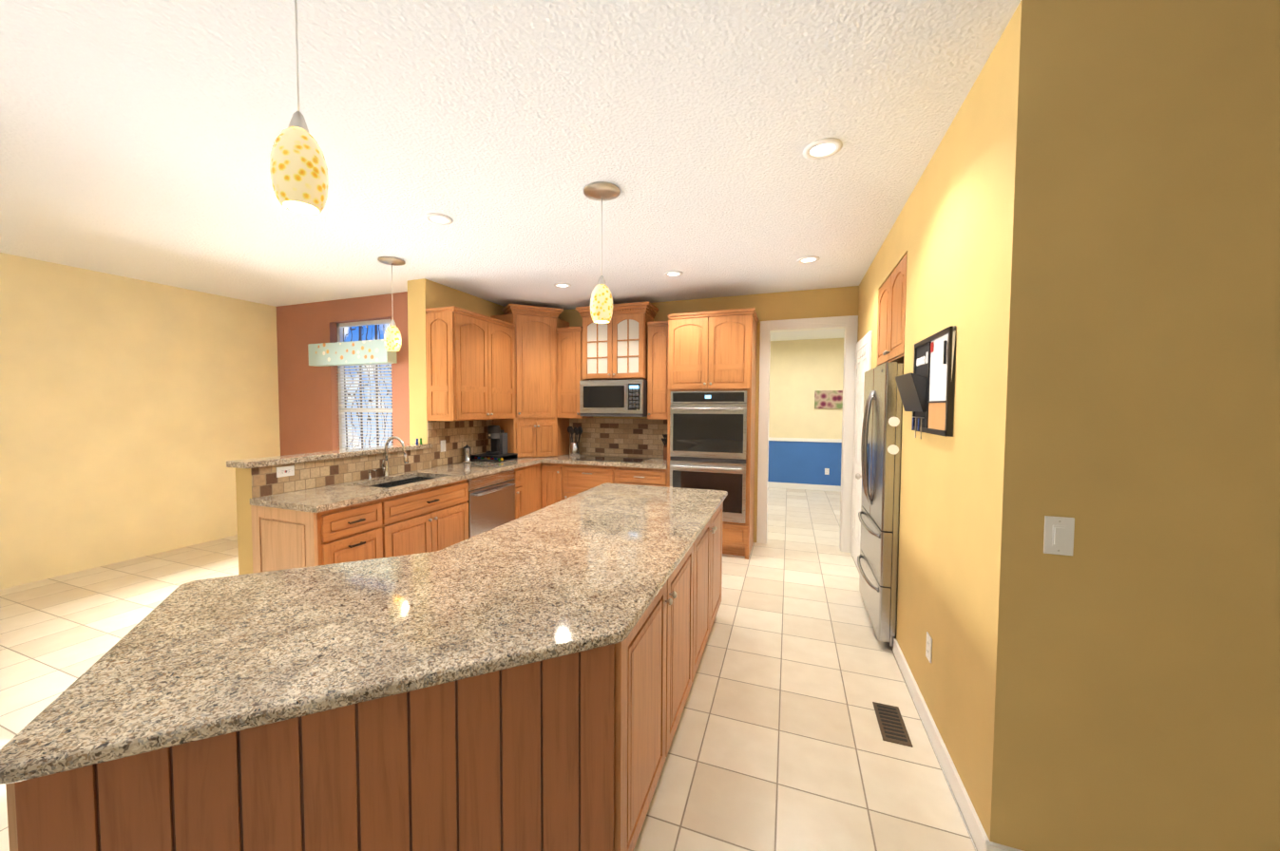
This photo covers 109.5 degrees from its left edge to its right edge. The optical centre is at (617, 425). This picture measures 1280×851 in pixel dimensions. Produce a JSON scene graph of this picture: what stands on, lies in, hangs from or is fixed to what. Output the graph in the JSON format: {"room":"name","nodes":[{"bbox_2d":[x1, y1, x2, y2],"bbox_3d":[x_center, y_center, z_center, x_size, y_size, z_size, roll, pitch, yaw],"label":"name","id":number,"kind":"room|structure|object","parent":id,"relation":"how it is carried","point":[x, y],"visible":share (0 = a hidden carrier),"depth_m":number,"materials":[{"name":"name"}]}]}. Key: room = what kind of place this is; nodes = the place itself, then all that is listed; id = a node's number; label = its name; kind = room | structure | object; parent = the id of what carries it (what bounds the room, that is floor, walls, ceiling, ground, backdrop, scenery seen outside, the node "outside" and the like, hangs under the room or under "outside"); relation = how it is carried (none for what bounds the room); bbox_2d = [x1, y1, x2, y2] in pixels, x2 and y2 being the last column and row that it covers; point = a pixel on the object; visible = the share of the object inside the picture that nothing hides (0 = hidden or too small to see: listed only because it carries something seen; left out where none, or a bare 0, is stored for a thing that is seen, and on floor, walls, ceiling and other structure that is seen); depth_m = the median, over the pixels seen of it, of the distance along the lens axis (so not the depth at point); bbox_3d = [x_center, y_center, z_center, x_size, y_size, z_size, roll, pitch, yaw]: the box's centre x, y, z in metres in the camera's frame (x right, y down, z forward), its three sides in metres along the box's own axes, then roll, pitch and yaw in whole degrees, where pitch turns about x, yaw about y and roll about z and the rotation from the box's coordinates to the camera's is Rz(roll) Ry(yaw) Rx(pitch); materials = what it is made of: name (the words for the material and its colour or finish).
{"room":"kitchen","nodes":[
{"label":"kitchen","id":0,"kind":"room"},
{"bbox_2d":[0,252,280,590],"bbox_3d":[-5.616,0.026,2.238,0.100,2.740,7.690,1,3,21],"label":"wall","id":1,"kind":"structure","parent":0,"point":[119,418],"depth_m":4.32,"materials":[{"name":"beige paint"}]},
{"bbox_2d":[276,291,409,456],"bbox_3d":[-3.313,-0.097,5.399,2.960,2.740,0.140,1,3,21],"label":"wall","id":2,"kind":"structure","parent":0,"point":[308,406],"depth_m":5.41,"materials":[{"name":"paint"}]},
{"bbox_2d":[235,278,504,574],"bbox_3d":[-1.925,-0.057,4.527,0.255,2.740,3.305,1,3,21],"label":"wall","id":3,"kind":"structure","parent":0,"point":[424,295],"depth_m":4.43,"materials":[{"name":"yellow paint"}]},
{"bbox_2d":[226,443,432,468],"bbox_3d":[-2.190,0.225,3.686,0.215,0.040,1.623,1,3,21],"label":"bar ledge","id":4,"kind":"object","parent":3,"relation":"on","point":[278,460],"visible":0.94,"depth_m":3.36,"materials":[{"name":"stone"}]},
{"bbox_2d":[250,420,492,498],"bbox_3d":[-1.943,0.198,4.161,0.045,0.460,2.589,1,3,21],"label":"backsplash","id":5,"kind":"structure","parent":3,"relation":"attached to","point":[457,436],"depth_m":3.86,"materials":[{"name":"tile"}]},
{"bbox_2d":[276,465,294,477],"bbox_3d":[-2.304,0.319,3.137,0.008,0.070,0.116,1,3,21],"label":"electrical outlet","id":6,"kind":"object","parent":5,"relation":"attached to","point":[283,471],"visible":1,"depth_m":3.13,"materials":[{"name":"white paint"}]},
{"bbox_2d":[440,439,445,452],"bbox_3d":[-1.778,0.210,4.614,0.010,0.116,0.070,1,3,21],"label":"electrical outlet","id":7,"kind":"object","parent":5,"relation":"attached to","point":[443,446],"visible":1,"depth_m":4.61,"materials":[{"name":"white paint"}]},
{"bbox_2d":[425,305,515,420],"bbox_3d":[-1.510,-0.605,4.806,0.368,1.086,1.012,1,3,21],"label":"upper cabinet","id":8,"kind":"object","parent":3,"relation":"attached to","point":[469,366],"visible":1,"depth_m":4.46,"materials":[{"name":"brown wood"}]},
{"bbox_2d":[490,304,569,458],"bbox_3d":[-1.034,-0.512,5.511,0.760,1.775,0.795,1,3,21],"label":"upper cabinet","id":9,"kind":"object","parent":3,"relation":"attached to","point":[536,427],"visible":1,"depth_m":5.33,"materials":[{"name":"brown wood"}]},
{"bbox_2d":[0,487,977,850],"bbox_3d":[-0.582,1.404,3.168,9.900,0.060,13.100,1,3,21],"label":"floor","id":10,"kind":"structure","parent":0,"point":[777,744],"depth_m":2.38,"materials":[{"name":"tile"}]},
{"bbox_2d":[250,496,387,573],"bbox_3d":[-2.043,0.942,3.095,0.637,0.860,0.489,1,3,21],"label":"base cabinet","id":11,"kind":"object","parent":10,"relation":"on","point":[281,539],"depth_m":2.90,"materials":[{"name":"brown wood"}]},
{"bbox_2d":[5,501,723,850],"bbox_3d":[-0.305,0.985,2.087,1.211,0.866,2.932,1,3,21],"label":"kitchen island","id":12,"kind":"object","parent":10,"relation":"on","point":[566,753],"visible":0.6,"depth_m":1.09,"materials":[{"name":"brown wood"}]},
{"bbox_2d":[0,482,727,784],"bbox_3d":[-0.445,0.531,2.138,1.523,0.032,3.023,1,3,21],"label":"island countertop","id":13,"kind":"structure","parent":12,"relation":"on","point":[595,567],"depth_m":1.24,"materials":[{"name":"stone"}]},
{"bbox_2d":[387,479,468,557],"bbox_3d":[-1.796,0.917,3.747,0.637,0.860,0.906,1,3,21],"label":"base cabinet","id":14,"kind":"object","parent":10,"relation":"on","point":[434,519],"depth_m":3.60,"materials":[{"name":"brown wood"}]},
{"bbox_2d":[466,469,515,538],"bbox_3d":[-1.450,0.888,4.497,0.636,0.856,0.715,1,3,21],"label":"dishwasher","id":15,"kind":"object","parent":10,"relation":"on","point":[491,501],"visible":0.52,"depth_m":4.34,"materials":[{"name":"grey metal"}]},
{"bbox_2d":[514,468,516,519],"bbox_3d":[-1.503,0.886,4.517,0.637,0.860,0.743,1,3,21],"label":"base cabinet","id":16,"kind":"object","parent":10,"relation":"on","point":[515,470],"depth_m":4.76,"materials":[{"name":"brown wood"}]},
{"bbox_2d":[516,466,524,518],"bbox_3d":[-1.345,0.869,4.933,0.637,0.860,0.147,1,3,21],"label":"base cabinet","id":17,"kind":"object","parent":10,"relation":"on","point":[521,470],"depth_m":4.85,"materials":[{"name":"brown wood"}]},
{"bbox_2d":[524,462,541,515],"bbox_3d":[-1.245,0.859,5.197,0.637,0.860,0.419,1,3,21],"label":"base cabinet","id":18,"kind":"object","parent":10,"relation":"on","point":[532,473],"depth_m":5.11,"materials":[{"name":"brown wood"}]},
{"bbox_2d":[249,457,550,513],"bbox_3d":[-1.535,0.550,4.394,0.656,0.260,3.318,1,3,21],"label":"countertop","id":19,"kind":"structure","parent":18,"relation":"on","point":[317,500],"depth_m":3.40,"materials":[{"name":"stone"}]},
{"bbox_2d":[367,469,377,479],"bbox_3d":[-2.023,0.402,3.729,0.088,0.088,0.036,1,3,21],"label":"soap dispenser","id":20,"kind":"object","parent":19,"relation":"on","point":[370,476],"visible":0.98,"depth_m":3.73,"materials":[{"name":"silver metal"}]},
{"bbox_2d":[382,436,408,477],"bbox_3d":[-1.892,0.266,3.828,0.270,0.352,0.088,1,3,21],"label":"faucet","id":21,"kind":"object","parent":19,"relation":"on","point":[386,468],"visible":1,"depth_m":3.85,"materials":[{"name":"silver metal"}]},
{"bbox_2d":[462,444,471,462],"bbox_3d":[-1.624,0.304,4.880,0.084,0.192,0.084,1,3,21],"label":"milk frother","id":22,"kind":"object","parent":19,"relation":"on","point":[467,453],"visible":1,"depth_m":4.85,"materials":[{"name":"silver metal"}]},
{"bbox_2d":[470,453,517,462],"bbox_3d":[-1.391,0.358,5.116,0.374,0.065,0.362,1,3,21],"label":"pod drawer","id":23,"kind":"object","parent":19,"relation":"on","point":[485,457],"visible":0.94,"depth_m":5.00,"materials":[{"name":"black plastic"}]},
{"bbox_2d":[485,425,507,455],"bbox_3d":[-1.385,0.160,5.132,0.178,0.330,0.228,1,3,21],"label":"coffee machine","id":24,"kind":"object","parent":23,"relation":"on","point":[497,436],"visible":1,"depth_m":5.11,"materials":[{"name":"black plastic"}]},
{"bbox_2d":[542,454,667,469],"bbox_3d":[-0.067,0.409,5.260,1.461,0.040,0.648,1,3,21],"label":"countertop","id":25,"kind":"structure","parent":18,"relation":"on","point":[653,463],"depth_m":5.01,"materials":[{"name":"stone"}]},
{"bbox_2d":[567,426,582,456],"bbox_3d":[-0.522,0.191,5.570,0.200,0.367,0.116,1,3,21],"label":"utensil crock","id":26,"kind":"object","parent":25,"relation":"on","point":[575,448],"visible":1,"depth_m":5.53,"materials":[{"name":"silver metal"}]},
{"bbox_2d":[575,455,650,462],"bbox_3d":[-0.040,0.386,5.261,0.765,0.007,0.490,1,3,21],"label":"cooktop","id":27,"kind":"object","parent":25,"relation":"in","point":[615,459],"visible":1,"depth_m":5.18,"materials":[{"name":"black glass"}]},
{"bbox_2d":[661,434,667,460],"bbox_3d":[0.589,0.244,5.168,0.139,0.300,0.207,1,3,21],"label":"knife block","id":28,"kind":"object","parent":25,"relation":"on","point":[664,441],"visible":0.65,"depth_m":5.12,"materials":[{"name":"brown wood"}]},
{"bbox_2d":[541,462,564,508],"bbox_3d":[-0.640,0.848,5.505,0.265,0.858,0.626,1,3,21],"label":"base cabinet","id":29,"kind":"object","parent":10,"relation":"on","point":[561,482],"depth_m":5.21,"materials":[{"name":"brown wood"}]},
{"bbox_2d":[564,463,613,498],"bbox_3d":[-0.224,0.856,5.347,0.625,0.858,0.626,1,3,21],"label":"base cabinet","id":30,"kind":"object","parent":10,"relation":"on","point":[578,478],"depth_m":5.06,"materials":[{"name":"brown wood"}]},
{"bbox_2d":[613,466,667,486],"bbox_3d":[0.343,0.867,5.132,0.589,0.858,0.626,1,3,21],"label":"drawer","id":31,"kind":"object","parent":10,"relation":"on","point":[655,477],"depth_m":4.83,"materials":[{"name":"brown wood"}]},
{"bbox_2d":[667,307,758,559],"bbox_3d":[1.019,0.080,4.827,0.859,2.461,0.659,1,3,21],"label":"tall cabinet","id":32,"kind":"object","parent":10,"relation":"on","point":[713,351],"visible":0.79,"depth_m":4.52,"materials":[{"name":"brown wood"}]},
{"bbox_2d":[669,390,746,523],"bbox_3d":[0.993,0.297,4.796,0.760,1.304,0.658,1,3,21],"label":"wall oven","id":33,"kind":"object","parent":32,"relation":"in","point":[708,438],"visible":0.88,"depth_m":4.52,"materials":[{"name":"grey"}]},
{"bbox_2d":[857,362,903,647],"bbox_3d":[2.155,0.496,3.033,0.918,1.780,0.856,1,3,21],"label":"refrigerator","id":34,"kind":"object","parent":10,"relation":"on","point":[879,512],"visible":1,"depth_m":2.81,"materials":[{"name":"silver metal"}]},
{"bbox_2d":[872,702,912,747],"bbox_3d":[1.303,1.417,2.152,0.115,0.008,0.280,1,3,21],"label":"floor vent","id":35,"kind":"object","parent":10,"relation":"in","point":[891,724],"visible":1,"depth_m":2.13,"materials":[{"name":"brown"}]},
{"bbox_2d":[0,0,1021,341],"bbox_3d":[-0.574,-1.394,3.054,9.900,0.060,13.100,1,3,21],"label":"ceiling","id":36,"kind":"structure","parent":0,"point":[137,139],"depth_m":2.07,"materials":[{"name":"white paint"}]},
{"bbox_2d":[269,0,328,214],"bbox_3d":[-0.896,-0.954,1.267,0.210,0.674,0.210,1,3,21],"label":"pendant light","id":37,"kind":"object","parent":36,"relation":"hanging from","point":[298,171],"visible":1,"depth_m":1.24,"materials":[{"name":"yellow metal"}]},
{"bbox_2d":[377,256,405,351],"bbox_3d":[-1.917,-1.020,3.846,0.210,0.759,0.210,1,3,21],"label":"pendant light","id":38,"kind":"object","parent":36,"relation":"hanging from","point":[392,338],"visible":0.98,"depth_m":3.81,"materials":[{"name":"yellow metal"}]},
{"bbox_2d":[424,212,452,225],"bbox_3d":[-1.177,-1.357,2.974,0.174,0.010,0.174,1,3,21],"label":"recessed light","id":39,"kind":"object","parent":36,"relation":"in","point":[438,219],"visible":1,"depth_m":2.97,"materials":[{"name":"white paint"}]},
{"bbox_2d":[554,283,571,287],"bbox_3d":[-0.560,-1.421,4.583,0.174,0.010,0.174,1,3,21],"label":"recessed light","id":40,"kind":"object","parent":36,"relation":"in","point":[563,285],"visible":1,"depth_m":4.59,"materials":[{"name":"white paint"}]},
{"bbox_2d":[583,181,620,324],"bbox_3d":[-0.091,-0.971,2.598,0.210,0.744,0.210,1,3,21],"label":"pendant light","id":41,"kind":"object","parent":36,"relation":"hanging from","point":[601,305],"visible":1,"depth_m":2.56,"materials":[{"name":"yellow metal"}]},
{"bbox_2d":[664,270,682,276],"bbox_3d":[0.515,-1.401,4.176,0.174,0.010,0.174,1,3,21],"label":"recessed light","id":42,"kind":"object","parent":36,"relation":"in","point":[673,274],"visible":1,"depth_m":4.16,"materials":[{"name":"white paint"}]},
{"bbox_2d":[797,255,820,263],"bbox_3d":[1.590,-1.382,3.768,0.174,0.010,0.174,1,3,21],"label":"recessed light","id":43,"kind":"object","parent":36,"relation":"in","point":[809,259],"visible":1,"depth_m":3.76,"materials":[{"name":"white paint"}]},
{"bbox_2d":[802,137,842,159],"bbox_3d":[0.978,-1.318,2.157,0.174,0.010,0.174,1,3,21],"label":"recessed light","id":44,"kind":"object","parent":36,"relation":"in","point":[823,148],"visible":1,"depth_m":2.15,"materials":[{"name":"white paint"}]},
{"bbox_2d":[557,286,859,542],"bbox_3d":[1.704,-0.064,4.949,6.740,2.740,0.060,1,3,21],"label":"wall","id":45,"kind":"structure","parent":0,"point":[759,303],"depth_m":4.92,"materials":[{"name":"yellow paint"}]},
{"bbox_2d":[556,326,592,419],"bbox_3d":[-0.519,-0.632,5.549,0.331,1.085,0.351,1,3,21],"label":"upper cabinet","id":46,"kind":"object","parent":45,"relation":"attached to","point":[569,358],"depth_m":5.39,"materials":[{"name":"brown wood"}]},
{"bbox_2d":[575,301,658,381],"bbox_3d":[-0.002,-0.956,5.303,0.882,0.835,0.416,1,3,21],"label":"upper cabinet","id":47,"kind":"object","parent":45,"relation":"attached to","point":[615,348],"visible":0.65,"depth_m":5.13,"materials":[{"name":"brown wood"}]},
{"bbox_2d":[579,380,647,417],"bbox_3d":[-0.011,-0.315,5.301,0.764,0.413,0.472,1,3,21],"label":"microwave","id":48,"kind":"object","parent":47,"relation":"attached to","point":[619,398],"visible":1,"depth_m":5.10,"materials":[{"name":"grey metal"}]},
{"bbox_2d":[569,418,667,458],"bbox_3d":[0.057,0.146,5.544,1.440,0.464,0.010,1,3,21],"label":"backsplash","id":49,"kind":"structure","parent":45,"relation":"attached to","point":[622,437],"depth_m":5.54,"materials":[{"name":"tile"}]},
{"bbox_2d":[647,320,668,420],"bbox_3d":[0.528,-0.613,5.151,0.300,1.085,0.351,1,3,21],"label":"upper cabinet","id":50,"kind":"object","parent":45,"relation":"attached to","point":[658,331],"depth_m":5.00,"materials":[{"name":"brown wood"}]},
{"bbox_2d":[756,315,858,553],"bbox_3d":[2.015,0.091,4.864,0.948,2.446,0.149,1,3,21],"label":"trim","id":51,"kind":"structure","parent":45,"relation":"attached to","point":[849,324],"depth_m":4.74,"materials":[{"name":"white paint"}]},
{"bbox_2d":[767,338,843,486],"bbox_3d":[4.046,-0.186,8.101,4.600,2.740,0.120,1,3,21],"label":"wall","id":52,"kind":"structure","parent":0,"point":[801,372],"depth_m":8.27,"materials":[{"name":"beige paint"}]},
{"bbox_2d":[824,468,829,475],"bbox_3d":[3.786,0.831,8.171,0.070,0.116,0.007,1,3,21],"label":"electrical outlet","id":53,"kind":"object","parent":52,"relation":"attached to","point":[827,471],"visible":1,"depth_m":8.17,"materials":[{"name":"white paint"}]},
{"bbox_2d":[814,390,842,408],"bbox_3d":[3.833,-0.465,8.090,0.560,0.322,0.029,1,3,21],"label":"framed picture","id":54,"kind":"object","parent":52,"relation":"attached to","point":[828,399],"visible":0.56,"depth_m":8.10},
{"bbox_2d":[857,31,1004,811],"bbox_3d":[1.908,0.014,3.066,0.120,2.740,3.320,1,3,21],"label":"wall","id":55,"kind":"structure","parent":0,"point":[952,236],"depth_m":1.87,"materials":[{"name":"yellow paint"}]},
{"bbox_2d":[850,330,872,573],"bbox_3d":[2.232,0.264,4.224,0.082,2.148,0.845,1,3,21],"label":"pantry door","id":56,"kind":"structure","parent":55,"relation":"in","point":[863,356],"depth_m":4.30,"materials":[{"name":"white paint"}]},
{"bbox_2d":[877,253,907,365],"bbox_3d":[2.152,-0.741,3.012,0.650,0.605,0.914,1,3,21],"label":"upper cabinet","id":57,"kind":"object","parent":55,"relation":"attached to","point":[891,319],"visible":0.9,"depth_m":3.03,"materials":[{"name":"brown wood"}]},
{"bbox_2d":[894,325,955,439],"bbox_3d":[1.467,-0.177,2.194,0.089,0.491,0.676,1,3,21],"label":"board","id":58,"kind":"object","parent":55,"relation":"attached to","point":[926,389],"visible":1,"depth_m":2.10,"materials":[{"name":"white"}]},
{"bbox_2d":[925,631,932,663],"bbox_3d":[1.463,1.044,2.125,0.007,0.116,0.070,1,3,21],"label":"electrical outlet","id":59,"kind":"object","parent":55,"relation":"attached to","point":[928,648],"visible":1,"depth_m":2.11,"materials":[{"name":"white paint"}]},
{"bbox_2d":[893,638,987,850],"bbox_3d":[1.456,1.377,2.134,0.018,0.090,1.373,1,3,21],"label":"baseboard","id":60,"kind":"structure","parent":55,"relation":"attached to","point":[977,833],"depth_m":1.88,"materials":[{"name":"white paint"}]},
{"bbox_2d":[975,0,1279,850],"bbox_3d":[2.442,0.099,1.025,2.570,2.740,0.120,1,3,21],"label":"wall","id":61,"kind":"structure","parent":0,"point":[1130,678],"depth_m":1.31,"materials":[{"name":"yellow paint"}]},
{"bbox_2d":[977,834,1022,850],"bbox_3d":[2.406,1.425,1.017,2.588,0.090,0.018,1,3,21],"label":"baseboard","id":62,"kind":"structure","parent":61,"relation":"attached to","point":[983,844],"depth_m":1.47,"materials":[{"name":"white paint"}]},
{"bbox_2d":[1043,515,1074,555],"bbox_3d":[1.348,0.337,1.379,0.070,0.116,0.010,1,3,21],"label":"light switch","id":63,"kind":"object","parent":61,"relation":"attached to","point":[1059,536],"visible":1,"depth_m":1.38,"materials":[{"name":"white paint"}]},
{"bbox_3d":[-2.919,1.070,5.295,0.950,0.420,0.140,1,3,21],"label":"wall","id":64,"kind":"structure","parent":0,"visible":0},
{"bbox_2d":[336,319,392,450],"bbox_3d":[-2.954,-0.125,5.231,1.070,2.173,0.185,1,3,21],"label":"window","id":65,"kind":"structure","parent":64,"relation":"in","point":[340,327],"depth_m":5.39,"materials":[{"name":"white paint"}]},
{"bbox_2d":[307,339,397,366],"bbox_3d":[-3.013,-0.815,5.111,1.220,0.250,0.128,1,3,21],"label":"valance","id":66,"kind":"object","parent":65,"relation":"attached to","point":[353,353],"visible":0.79,"depth_m":5.03,"materials":[{"name":"fabric"}]},
{"bbox_2d":[336,363,393,448],"bbox_3d":[-2.921,0.041,5.239,0.850,1.620,0.050,1,3,21],"label":"window blinds","id":67,"kind":"object","parent":65,"relation":"attached to","point":[382,380],"visible":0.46,"depth_m":5.22,"materials":[{"name":"white plastic"}]},
{"bbox_3d":[4.069,0.826,6.125,0.120,0.880,3.630,1,3,21],"label":"wall","id":68,"kind":"structure","parent":0,"visible":0},
{"bbox_2d":[767,438,841,492],"bbox_3d":[3.315,0.700,8.403,2.850,0.940,0.140,1,3,21],"label":"trim","id":69,"kind":"structure","parent":68,"relation":"attached to","point":[805,487],"depth_m":8.28,"materials":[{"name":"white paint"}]},
{"label":"outside","id":70,"kind":"structure","parent":0,"visible":0},
{"bbox_2d":[343,324,393,449],"bbox_3d":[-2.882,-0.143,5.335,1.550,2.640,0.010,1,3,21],"label":"view","id":71,"kind":"structure","parent":70,"point":[365,333],"depth_m":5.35,"materials":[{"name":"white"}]}
]}

